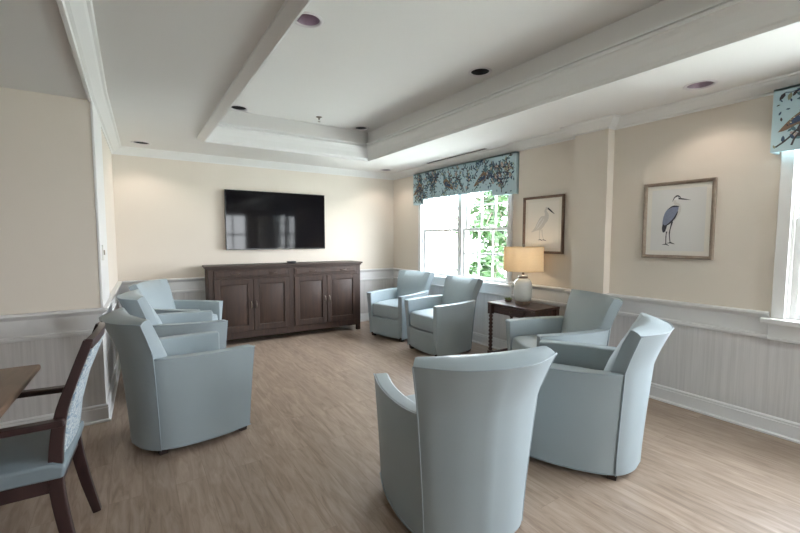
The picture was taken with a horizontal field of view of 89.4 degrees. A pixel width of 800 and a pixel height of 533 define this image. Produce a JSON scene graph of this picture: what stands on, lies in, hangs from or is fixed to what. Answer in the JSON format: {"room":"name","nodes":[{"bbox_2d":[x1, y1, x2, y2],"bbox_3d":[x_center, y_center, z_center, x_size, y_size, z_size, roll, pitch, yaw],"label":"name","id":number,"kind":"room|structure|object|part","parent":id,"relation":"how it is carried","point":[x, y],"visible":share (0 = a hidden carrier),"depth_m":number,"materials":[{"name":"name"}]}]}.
{"room":"care facility","nodes":[
{"label":"care facility","id":0,"kind":"room"},
{"bbox_2d":[0,87,118,422],"bbox_3d":[-2.514,0.163,-0.136,4.045,2.385,8.929,-3,5,-33],"label":"wall","id":1,"kind":"structure","parent":0,"point":[49,249],"depth_m":2.75,"materials":[{"name":"beige paint"}]},
{"bbox_2d":[0,281,121,343],"bbox_3d":[-4.366,0.405,2.724,4.086,0.187,2.156,-3,5,-33],"label":"trim","id":2,"kind":"structure","parent":1,"relation":"attached to","point":[77,322],"depth_m":2.78,"materials":[{"name":"paint"}]},
{"bbox_2d":[56,0,109,307],"bbox_3d":[-0.450,-0.252,0.306,0.041,1.465,7.435,-3,5,-33],"label":"trim","id":3,"kind":"structure","parent":1,"relation":"attached to","point":[95,121],"depth_m":2.92,"materials":[{"name":"white paint"}]},
{"bbox_2d":[63,0,120,153],"bbox_3d":[-0.807,-1.064,0.909,0.148,0.085,8.929,-3,5,-33],"label":"trim","id":4,"kind":"structure","parent":1,"relation":"attached to","point":[80,13],"depth_m":2.27,"materials":[{"name":"white paint"}]},
{"bbox_2d":[102,245,104,259],"bbox_3d":[-2.233,-0.106,3.049,0.016,0.116,0.120,-3,5,-33],"label":"light switch","id":5,"kind":"object","parent":1,"relation":"attached to","point":[103,250],"visible":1,"depth_m":3.00,"materials":[{"name":"white plastic"}]},
{"bbox_2d":[0,313,368,428],"bbox_3d":[-2.796,1.014,3.818,7.862,0.128,2.140,-3,5,-33],"label":"baseboard","id":6,"kind":"structure","parent":1,"relation":"attached to","point":[101,413],"depth_m":2.95,"materials":[{"name":"paint"}]},
{"bbox_2d":[112,154,393,313],"bbox_3d":[-1.741,-0.251,5.714,3.917,2.385,0.001,-3,5,-33],"label":"wall","id":7,"kind":"structure","parent":0,"point":[170,214],"depth_m":5.22,"materials":[{"name":"beige paint"}]},
{"bbox_2d":[112,146,392,179],"bbox_3d":[-1.672,-1.397,5.619,3.817,0.085,0.100,-3,5,-33],"label":"trim","id":8,"kind":"structure","parent":7,"relation":"attached to","point":[123,150],"depth_m":5.34,"materials":[{"name":"white paint"}]},
{"bbox_2d":[119,268,392,293],"bbox_3d":[-1.688,0.191,5.756,3.817,0.187,0.042,-3,5,-33],"label":"trim","id":9,"kind":"structure","parent":7,"relation":"attached to","point":[195,284],"depth_m":5.15,"materials":[{"name":"paint"}]},
{"bbox_2d":[224,189,324,249],"bbox_3d":[-1.713,-0.636,5.667,1.384,0.790,0.068,-3,5,-33],"label":"television","id":10,"kind":"object","parent":7,"relation":"attached to","point":[254,220],"visible":1,"depth_m":5.60,"materials":[{"name":"black plastic"}]},
{"bbox_2d":[0,0,799,173],"bbox_3d":[-0.894,-1.222,0.871,7.962,0.395,8.979,-3,5,-33],"label":"ceiling","id":11,"kind":"structure","parent":0,"point":[386,67],"depth_m":2.73,"materials":[{"name":"paint"}]},
{"bbox_2d":[130,141,150,144],"bbox_3d":[-2.839,-1.415,4.429,0.196,0.131,0.196,-3,5,-33],"label":"recessed light","id":12,"kind":"object","parent":11,"relation":"in","point":[134,142],"visible":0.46,"depth_m":4.48,"materials":[{"name":"white metal"}]},
{"bbox_2d":[230,105,247,110],"bbox_3d":[-1.687,-1.717,4.223,0.196,0.131,0.196,-3,5,-33],"label":"recessed light","id":13,"kind":"object","parent":11,"relation":"in","point":[234,107],"visible":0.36,"depth_m":4.28,"materials":[{"name":"metal"}]},
{"bbox_2d":[295,11,323,28],"bbox_3d":[-0.576,-1.596,2.518,0.196,0.131,0.196,-3,5,-33],"label":"recessed light","id":14,"kind":"object","parent":11,"relation":"in","point":[310,20],"visible":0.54,"depth_m":2.58,"materials":[{"name":"grey metal"}]},
{"bbox_2d":[354,126,368,130],"bbox_3d":[-0.478,-1.772,5.003,0.196,0.131,0.196,-3,5,-33],"label":"recessed light","id":15,"kind":"object","parent":11,"relation":"in","point":[361,128],"visible":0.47,"depth_m":5.06,"materials":[{"name":"metal"}]},
{"bbox_2d":[427,148,487,163],"bbox_3d":[0.690,-1.405,5.167,0.060,0.006,1.140,-3,5,-33],"label":"ceiling vent","id":16,"kind":"object","parent":11,"relation":"in","point":[482,148],"visible":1,"depth_m":5.09,"materials":[{"name":"white plastic"}]},
{"bbox_2d":[468,67,491,76],"bbox_3d":[0.656,-1.652,3.307,0.196,0.131,0.196,-3,5,-33],"label":"recessed light","id":17,"kind":"object","parent":11,"relation":"in","point":[479,71],"visible":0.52,"depth_m":3.36,"materials":[{"name":"black metal"}]},
{"bbox_2d":[197,0,799,161],"bbox_3d":[0.597,-1.236,1.968,2.054,0.212,6.692,-3,5,-33],"label":"trim","id":18,"kind":"structure","parent":11,"relation":"attached to","point":[722,23],"depth_m":2.66,"materials":[{"name":"white paint"}]},
{"bbox_2d":[683,80,717,90],"bbox_3d":[2.048,-1.297,2.755,0.196,0.131,0.196,-3,5,-33],"label":"recessed light","id":19,"kind":"object","parent":11,"relation":"in","point":[703,84],"visible":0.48,"depth_m":2.80,"materials":[{"name":"grey metal"}]},
{"bbox_2d":[0,321,799,532],"bbox_3d":[-0.866,1.271,1.095,8.062,0.001,9.029,-3,5,-33],"label":"floor","id":20,"kind":"structure","parent":0,"point":[307,460],"depth_m":2.29,"materials":[{"name":"brown wood"}]},
{"bbox_2d":[0,364,40,417],"bbox_3d":[-1.812,0.911,0.921,1.260,0.742,1.705,-3,5,-32],"label":"dining table","id":21,"kind":"object","parent":20,"relation":"on","point":[14,380],"visible":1,"depth_m":1.70,"materials":[{"name":"brown laminate"}]},
{"bbox_2d":[0,322,104,532],"bbox_3d":[-1.585,0.754,1.643,0.658,0.959,0.536,-2,5,-30],"label":"dining chair","id":22,"kind":"object","parent":20,"relation":"on","point":[36,458],"visible":0.99,"depth_m":1.57,"materials":[{"name":"brown wood"}]},
{"bbox_3d":[-1.516,0.605,1.404,0.546,0.031,0.045,-3,5,-34],"label":"arm","id":23,"kind":"part","parent":22,"relation":"part of","materials":[{"name":"brown wood"}]},
{"bbox_3d":[-1.635,0.833,1.619,0.494,0.065,0.488,-2,5,-30],"label":"seat rail","id":24,"kind":"part","parent":22,"relation":"part of","materials":[{"name":"brown wood"}]},
{"bbox_3d":[-1.750,0.577,1.801,0.546,0.031,0.045,-2,5,-27],"label":"arm","id":25,"kind":"part","parent":22,"relation":"part of","materials":[{"name":"brown wood"}]},
{"bbox_3d":[-1.635,0.765,1.614,0.536,0.085,0.464,-2,5,-30],"label":"seat","id":26,"kind":"part","parent":22,"relation":"part of","materials":[{"name":"blue fabric"}]},
{"bbox_3d":[-1.280,0.765,1.585,0.158,0.945,0.091,-2,5,-30],"label":"leg","id":27,"kind":"part","parent":22,"relation":"part of","materials":[{"name":"brown wood"}]},
{"bbox_3d":[-1.368,0.515,1.754,0.146,0.415,0.369,-2,5,-30],"label":"panel","id":28,"kind":"part","parent":22,"relation":"part of","materials":[{"name":"blue fabric"}]},
{"bbox_3d":[-1.488,0.740,1.938,0.158,0.945,0.091,-2,5,-30],"label":"leg","id":29,"kind":"part","parent":22,"relation":"part of","materials":[{"name":"brown wood"}]},
{"bbox_3d":[-1.321,0.290,1.766,0.045,0.050,0.380,-2,5,-30],"label":"rail","id":30,"kind":"part","parent":22,"relation":"part of","materials":[{"name":"brown wood"}]},
{"bbox_2d":[116,289,227,348],"bbox_3d":[-2.079,0.650,3.700,0.822,0.872,0.703,-3,5,-36],"label":"tub chair","id":31,"kind":"object","parent":20,"relation":"on","point":[134,302],"visible":0.29,"depth_m":3.48,"materials":[{"name":"blue leather"}]},
{"bbox_2d":[128,279,222,319],"bbox_3d":[-2.493,0.595,4.477,0.822,0.872,0.703,0,4,-2],"label":"tub chair","id":32,"kind":"object","parent":20,"relation":"on","point":[158,294],"visible":0.28,"depth_m":4.54,"materials":[{"name":"blue leather"}]},
{"bbox_2d":[99,307,254,455],"bbox_3d":[-1.525,0.716,2.760,0.703,0.872,0.822,4,6,44],"label":"tub chair","id":33,"kind":"object","parent":20,"relation":"on","point":[181,390],"visible":1,"depth_m":2.52,"materials":[{"name":"blue leather"}]},
{"bbox_2d":[202,260,362,339],"bbox_3d":[-1.532,0.454,5.561,2.085,1.000,0.410,-2,5,-31],"label":"sideboard","id":34,"kind":"object","parent":20,"relation":"on","point":[259,299],"visible":0.94,"depth_m":5.37,"materials":[{"name":"brown wood"}]},
{"bbox_3d":[-2.068,0.495,5.052,0.453,0.664,0.022,-2,5,-31],"label":"door","id":35,"kind":"part","parent":34,"relation":"part of","materials":[{"name":"brown wood"}]},
{"bbox_3d":[-1.871,0.085,5.141,0.912,0.089,0.025,-2,5,-31],"label":"drawer","id":36,"kind":"part","parent":34,"relation":"part of","materials":[{"name":"brown wood"}]},
{"bbox_3d":[-1.675,0.478,5.289,0.453,0.664,0.022,-2,5,-31],"label":"door","id":37,"kind":"part","parent":34,"relation":"part of","materials":[{"name":"brown wood"}]},
{"bbox_3d":[-1.223,0.459,5.562,0.453,0.664,0.022,-2,5,-31],"label":"door","id":38,"kind":"part","parent":34,"relation":"part of","materials":[{"name":"brown wood"}]},
{"bbox_3d":[-1.026,0.049,5.651,0.912,0.089,0.025,-2,5,-31],"label":"drawer","id":39,"kind":"part","parent":34,"relation":"part of","materials":[{"name":"brown wood"}]},
{"bbox_3d":[-0.830,0.442,5.799,0.453,0.664,0.022,-2,5,-31],"label":"door","id":40,"kind":"part","parent":34,"relation":"part of","materials":[{"name":"brown wood"}]},
{"bbox_2d":[366,270,434,341],"bbox_3d":[0.053,0.512,5.645,0.703,0.872,0.822,4,5,42],"label":"tub chair","id":41,"kind":"object","parent":20,"relation":"on","point":[386,307],"visible":0.7,"depth_m":5.52,"materials":[{"name":"blue leather"}]},
{"bbox_2d":[373,299,397,318],"bbox_3d":[-0.040,0.563,5.547,0.492,0.192,0.540,4,5,42],"label":"seat cushion","id":42,"kind":"object","parent":41,"relation":"on","point":[382,308],"depth_m":5.37,"materials":[{"name":"blue fabric"}]},
{"bbox_2d":[404,275,483,355],"bbox_3d":[0.563,0.567,4.872,0.822,0.872,0.703,-3,5,-32],"label":"tub chair","id":43,"kind":"object","parent":20,"relation":"on","point":[437,325],"visible":0.99,"depth_m":4.66,"materials":[{"name":"blue leather"}]},
{"bbox_2d":[410,308,432,331],"bbox_3d":[0.447,0.616,4.802,0.540,0.192,0.492,-3,5,-32],"label":"seat cushion","id":44,"kind":"object","parent":43,"relation":"on","point":[421,319],"depth_m":4.67,"materials":[{"name":"blue fabric"}]},
{"bbox_2d":[373,346,556,532],"bbox_3d":[0.284,0.773,1.955,0.703,0.872,0.822,-1,4,-16],"label":"tub chair","id":45,"kind":"object","parent":20,"relation":"on","point":[455,451],"visible":1,"depth_m":1.68,"materials":[{"name":"blue leather"}]},
{"bbox_2d":[406,394,415,402],"bbox_3d":[0.245,0.807,2.089,0.492,0.192,0.540,-1,4,-16],"label":"seat cushion","id":46,"kind":"object","parent":45,"relation":"on","point":[412,397],"depth_m":2.20,"materials":[{"name":"blue fabric"}]},
{"bbox_2d":[487,299,559,352],"bbox_3d":[1.270,0.719,4.221,0.380,0.660,0.625,-3,5,-33],"label":"side table","id":47,"kind":"object","parent":20,"relation":"on","point":[511,309],"visible":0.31,"depth_m":4.11,"materials":[{"name":"brown wood"}]},
{"bbox_3d":[0.978,0.720,4.366,0.048,0.638,0.048,-3,5,-33],"label":"leg","id":48,"kind":"part","parent":47,"relation":"part of","materials":[{"name":"brown wood"}]},
{"bbox_2d":[505,297,511,301],"bbox_3d":[1.159,0.353,4.342,0.083,0.050,0.086,-3,5,-33],"label":"potted succulent","id":49,"kind":"object","parent":47,"relation":"on","point":[509,299],"visible":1,"depth_m":4.32,"materials":[{"name":"plant"}]},
{"bbox_3d":[1.141,0.463,4.117,0.014,0.065,0.300,-3,5,-33],"label":"drawer","id":50,"kind":"part","parent":47,"relation":"part of","materials":[{"name":"brown wood"}]},
{"bbox_2d":[503,244,543,304],"bbox_3d":[1.276,0.077,4.190,0.408,0.624,0.408,-3,5,-33],"label":"table lamp","id":51,"kind":"object","parent":47,"relation":"on","point":[522,259],"visible":1,"depth_m":4.05,"materials":[{"name":"beige fabric"}]},
{"bbox_2d":[514,275,531,301],"bbox_3d":[1.276,0.223,4.201,0.180,0.274,0.180,-3,5,-33],"label":"lamp base","id":52,"kind":"object","parent":51,"relation":"attached to","point":[522,285],"depth_m":4.13,"materials":[{"name":"white ceramic"}]},
{"bbox_3d":[1.276,-0.078,4.179,0.400,0.245,0.400,-3,5,-33],"label":"lamp shade","id":53,"kind":"part","parent":51,"relation":"part of","materials":[{"name":"fabric"}]},
{"bbox_3d":[1.290,0.753,3.896,0.048,0.638,0.048,-3,5,-33],"label":"leg","id":54,"kind":"part","parent":47,"relation":"part of","materials":[{"name":"brown wood"}]},
{"bbox_3d":[1.563,0.740,4.077,0.048,0.638,0.048,-3,5,-33],"label":"leg","id":55,"kind":"part","parent":47,"relation":"part of","materials":[{"name":"brown wood"}]},
{"bbox_2d":[505,289,622,350],"bbox_3d":[1.415,0.666,3.464,0.822,0.872,0.703,-1,4,-8],"label":"tub chair","id":56,"kind":"object","parent":20,"relation":"on","point":[588,317],"visible":0.39,"depth_m":3.44,"materials":[{"name":"blue leather"}]},
{"bbox_2d":[512,335,536,349],"bbox_3d":[1.279,0.712,3.447,0.540,0.192,0.492,-1,4,-8],"label":"seat cushion","id":57,"kind":"object","parent":56,"relation":"on","point":[518,341],"depth_m":3.47,"materials":[{"name":"blue fabric"}]},
{"bbox_2d":[530,313,674,480],"bbox_3d":[1.181,0.735,2.500,0.822,0.872,0.703,3,5,35],"label":"tub chair","id":58,"kind":"object","parent":20,"relation":"on","point":[592,400],"visible":0.84,"depth_m":2.24,"materials":[{"name":"blue leather"}]},
{"bbox_2d":[552,363,593,369],"bbox_3d":[1.069,0.773,2.582,0.540,0.192,0.492,3,5,35],"label":"seat cushion","id":59,"kind":"object","parent":58,"relation":"on","point":[574,365],"depth_m":2.76,"materials":[{"name":"blue fabric"}]},
{"bbox_2d":[394,95,799,422],"bbox_3d":[2.362,-0.065,3.083,0.305,2.385,8.929,-3,5,-33],"label":"wall","id":60,"kind":"structure","parent":0,"point":[603,175],"depth_m":3.21,"materials":[{"name":"beige paint"}]},
{"bbox_2d":[418,192,513,296],"bbox_3d":[0.828,-0.447,5.434,0.225,1.506,1.910,-3,5,-33],"label":"window","id":61,"kind":"structure","parent":60,"relation":"in","point":[499,287],"depth_m":5.39,"materials":[{"name":"white paint"}]},
{"bbox_3d":[0.596,-0.203,5.821,0.035,0.673,0.786,-3,5,-33],"label":"sash","id":62,"kind":"part","parent":61,"relation":"part of","materials":[{"name":"glass"}]},
{"bbox_3d":[0.634,-0.835,5.801,0.035,0.663,0.786,-3,5,-33],"label":"sash","id":63,"kind":"part","parent":61,"relation":"part of","materials":[{"name":"glass"}]},
{"bbox_3d":[0.828,0.172,5.478,0.225,0.034,1.910,-3,5,-33],"label":"sill","id":64,"kind":"part","parent":61,"relation":"part of","materials":[{"name":"white paint"}]},
{"bbox_3d":[1.076,-0.151,5.097,0.035,0.673,0.786,-3,5,-33],"label":"sash","id":65,"kind":"part","parent":61,"relation":"part of","materials":[{"name":"clear glass"}]},
{"bbox_3d":[1.114,-0.783,5.077,0.035,0.663,0.786,-3,5,-33],"label":"sash","id":66,"kind":"part","parent":61,"relation":"part of","materials":[{"name":"glass"}]},
{"bbox_2d":[413,152,518,204],"bbox_3d":[0.772,-1.103,5.327,0.084,0.460,1.960,-3,5,-33],"label":"valance","id":67,"kind":"object","parent":60,"relation":"attached to","point":[499,174],"visible":1,"depth_m":5.07,"materials":[{"name":"teal fabric"}]},
{"bbox_2d":[522,194,565,253],"bbox_3d":[1.495,-0.437,4.240,0.034,0.600,0.500,-3,5,-33],"label":"framed bird print","id":68,"kind":"object","parent":60,"relation":"attached to","point":[543,216],"visible":0.92,"depth_m":4.21,"materials":[{"name":"beige paper"}]},
{"bbox_2d":[393,268,769,338],"bbox_3d":[1.151,0.262,4.758,0.187,0.187,4.844,-3,5,-33],"label":"trim","id":69,"kind":"structure","parent":60,"relation":"attached to","point":[740,321],"depth_m":3.18,"materials":[{"name":"paint"}]},
{"bbox_2d":[392,71,799,179],"bbox_3d":[2.254,-1.207,2.930,0.245,0.085,8.929,-3,5,-33],"label":"trim","id":70,"kind":"structure","parent":60,"relation":"attached to","point":[763,88],"depth_m":3.38,"materials":[{"name":"white paint"}]},
{"bbox_2d":[472,332,799,443],"bbox_3d":[2.285,1.064,3.111,0.171,0.128,8.929,-3,5,-33],"label":"baseboard","id":71,"kind":"structure","parent":60,"relation":"attached to","point":[778,427],"depth_m":3.00,"materials":[{"name":"paint"}]},
{"bbox_2d":[641,177,717,259],"bbox_3d":[2.188,-0.367,3.195,0.034,0.608,0.500,-3,5,-33],"label":"framed bird print","id":72,"kind":"object","parent":60,"relation":"attached to","point":[679,217],"visible":1,"depth_m":3.17,"materials":[{"name":"paper"}]},
{"bbox_2d":[759,149,799,343],"bbox_3d":[3.063,-0.203,1.984,0.225,1.506,1.895,-3,5,-33],"label":"window","id":73,"kind":"structure","parent":60,"relation":"in","point":[783,323],"depth_m":2.67,"materials":[{"name":"white paint"}]},
{"bbox_3d":[3.063,0.416,2.028,0.225,0.034,1.895,-3,5,-33],"label":"sill","id":74,"kind":"part","parent":73,"relation":"part of","materials":[{"name":"white paint"}]},
{"bbox_3d":[3.023,-0.274,1.953,0.024,1.361,1.807,-3,5,-33],"label":"casing","id":75,"kind":"part","parent":73,"relation":"part of","materials":[{"name":"white paint"}]},
{"bbox_3d":[2.833,0.042,2.368,0.035,0.673,0.778,-3,5,-33],"label":"sash","id":76,"kind":"part","parent":73,"relation":"part of","materials":[{"name":"white paint"}]},
{"bbox_2d":[770,84,799,154],"bbox_3d":[2.985,-0.889,1.875,0.122,0.400,1.888,-3,5,-33],"label":"valance","id":77,"kind":"object","parent":60,"relation":"attached to","point":[785,131],"visible":1,"depth_m":2.57,"materials":[{"name":"teal fabric"}]},
{"bbox_2d":[430,250,799,312],"bbox_3d":[12.793,0.248,20.526,36.083,0.001,60.000,-3,5,-33],"label":"ground","id":78,"kind":"structure","parent":0,"point":[441,257],"depth_m":27.95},
{"bbox_2d":[453,191,507,279],"bbox_3d":[1.885,-0.474,8.071,1.628,3.205,1.544,-3,5,-33],"label":"tree","id":79,"kind":"object","parent":78,"relation":"on","point":[500,238],"visible":0.39,"depth_m":7.83,"materials":[{"name":"green plant"}]}
]}

